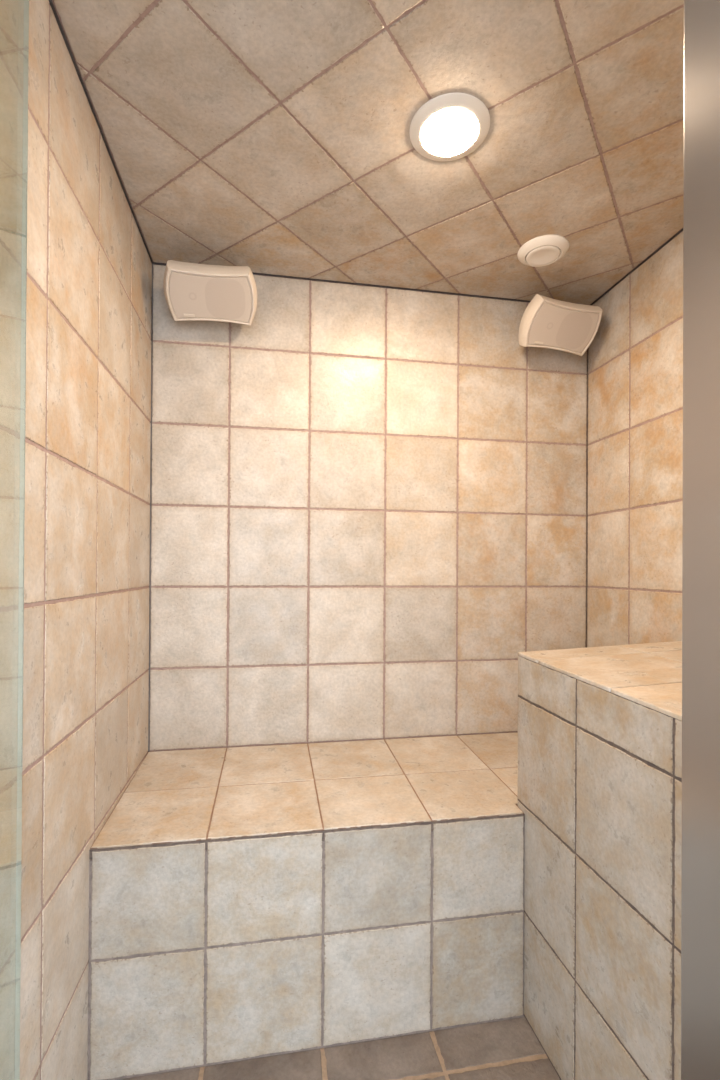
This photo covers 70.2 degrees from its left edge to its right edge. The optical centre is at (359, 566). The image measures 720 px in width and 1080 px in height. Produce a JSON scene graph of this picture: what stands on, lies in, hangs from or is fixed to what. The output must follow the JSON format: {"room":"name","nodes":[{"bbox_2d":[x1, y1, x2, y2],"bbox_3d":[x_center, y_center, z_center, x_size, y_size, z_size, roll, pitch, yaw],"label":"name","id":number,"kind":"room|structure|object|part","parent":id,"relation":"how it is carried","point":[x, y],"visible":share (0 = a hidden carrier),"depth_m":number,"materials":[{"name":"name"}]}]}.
{"room":"spa","nodes":[
{"label":"spa","id":0,"kind":"room"},
{"bbox_2d":[0,0,151,1079],"bbox_3d":[-0.682,0.081,1.065,0.092,2.545,1.678,0,0,-10],"label":"wall","id":1,"kind":"structure","parent":0,"point":[89,288],"depth_m":1.10,"materials":[{"name":"tile"}]},
{"bbox_2d":[49,0,152,263],"bbox_3d":[-0.637,-1.130,1.124,0.007,0.006,1.586,0,0,-10],"label":"trim","id":2,"kind":"structure","parent":1,"relation":"attached to","point":[50,1],"depth_m":1.27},
{"bbox_2d":[118,1016,559,1079],"bbox_3d":[0.226,1.344,1.265,1.965,0.092,1.769,0,0,-10],"label":"floor","id":3,"kind":"structure","parent":0,"point":[509,1049],"depth_m":1.34,"materials":[{"name":"tile"}]},
{"bbox_2d":[88,732,524,1079],"bbox_3d":[0.146,0.995,1.738,1.782,0.610,0.626,0,0,-10],"label":"tiled bench","id":4,"kind":"object","parent":3,"relation":"on","point":[250,902],"visible":0.84,"depth_m":1.40,"materials":[{"name":"tile"}]},
{"bbox_3d":[0.148,0.717,1.742,1.782,0.054,0.620,0,0,-10],"label":"seat","id":5,"kind":"part","parent":4,"relation":"part of","materials":[{"name":"tile"}]},
{"bbox_2d":[517,641,681,1079],"bbox_3d":[0.854,0.766,1.086,0.610,1.070,1.009,0,0,-10],"label":"tiled ledge","id":6,"kind":"object","parent":3,"relation":"on","point":[599,795],"visible":0.82,"depth_m":1.16,"materials":[{"name":"tile"}]},
{"bbox_2d":[149,264,586,751],"bbox_3d":[0.090,0.090,2.097,1.965,2.545,0.092,0,0,-10],"label":"wall","id":7,"kind":"structure","parent":0,"point":[367,502],"depth_m":2.03,"materials":[{"name":"tile"}]},
{"bbox_2d":[148,264,152,751],"bbox_3d":[-0.778,-0.220,1.901,0.006,1.814,0.006,0,0,-10],"label":"trim","id":8,"kind":"structure","parent":7,"relation":"attached to","point":[152,264],"depth_m":1.90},
{"bbox_2d":[163,260,256,324],"bbox_3d":[-0.531,-0.966,1.834,0.319,0.186,0.223,0,0,-12],"label":"wall speaker","id":9,"kind":"object","parent":7,"relation":"attached to","point":[192,291],"visible":1,"depth_m":1.78,"materials":[{"name":"beige plastic"}]},
{"bbox_2d":[169,271,251,321],"bbox_3d":[-0.520,-0.938,1.790,0.277,0.004,0.154,-2,-42,-12],"label":"grille","id":10,"kind":"object","parent":9,"relation":"attached to","point":[229,298],"depth_m":1.78,"materials":[{"name":"white plastic"}]},
{"bbox_2d":[153,262,529,302],"bbox_3d":[0.105,-1.122,2.056,1.782,0.006,0.008,0,0,-10],"label":"trim","id":11,"kind":"structure","parent":7,"relation":"attached to","point":[153,262],"depth_m":2.05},
{"bbox_2d":[519,294,601,355],"bbox_3d":[0.787,-0.957,2.065,0.319,0.190,0.221,0,0,-15],"label":"wall speaker","id":12,"kind":"object","parent":7,"relation":"attached to","point":[546,322],"visible":1,"depth_m":2.00,"materials":[{"name":"beige plastic"}]},
{"bbox_2d":[585,349,587,647],"bbox_3d":[0.977,-0.209,2.205,0.007,1.814,0.006,0,0,-10],"label":"trim","id":13,"kind":"structure","parent":7,"relation":"attached to","point":[587,349],"depth_m":2.20,"materials":[{"name":"tile"}]},
{"bbox_2d":[52,0,683,304],"bbox_3d":[0.241,-1.170,1.276,1.965,0.092,1.769,0,0,-10],"label":"ceiling","id":14,"kind":"structure","parent":0,"point":[264,136],"depth_m":1.33,"materials":[{"name":"tile"}]},
{"bbox_2d":[409,93,489,160],"bbox_3d":[0.230,-1.114,1.317,0.204,0.026,0.204,0,0,-10],"label":"recessed light","id":15,"kind":"object","parent":14,"relation":"in","point":[449,126],"visible":1,"depth_m":1.29,"materials":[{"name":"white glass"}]},
{"bbox_2d":[517,235,568,266],"bbox_3d":[0.648,-1.109,1.814,0.174,0.026,0.174,0,0,-10],"label":"ceiling vent","id":16,"kind":"object","parent":14,"relation":"in","point":[540,251],"visible":1,"depth_m":1.79,"materials":[{"name":"white plastic"}]},
{"bbox_2d":[587,231,682,646],"bbox_3d":[1.164,0.093,1.385,0.092,2.545,1.678,0,0,-10],"label":"wall","id":17,"kind":"structure","parent":0,"point":[634,593],"depth_m":1.90,"materials":[{"name":"tile"}]},
{"bbox_2d":[590,228,682,304],"bbox_3d":[1.118,-1.118,1.428,0.007,0.006,1.586,0,0,-10],"label":"trim","id":18,"kind":"structure","parent":17,"relation":"attached to","point":[681,230],"depth_m":1.89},
{"bbox_3d":[0.378,0.084,0.436,1.965,2.545,0.107,0,0,-10],"label":"wall","id":19,"kind":"structure","parent":0,"visible":0},
{"bbox_2d":[14,0,28,1079],"bbox_3d":[-0.484,0.081,0.619,0.009,2.385,0.616,0,0,-22],"label":"door","id":20,"kind":"structure","parent":19,"relation":"in","point":[26,2],"depth_m":0.91,"materials":[{"name":"clear glass"}]},
{"bbox_2d":[681,0,719,1079],"bbox_3d":[0.345,0.175,0.437,0.035,2.242,0.152,0,0,-6],"label":"trim","id":21,"kind":"structure","parent":19,"relation":"attached to","point":[700,841],"depth_m":0.49,"materials":[{"name":"metal"}]}
]}

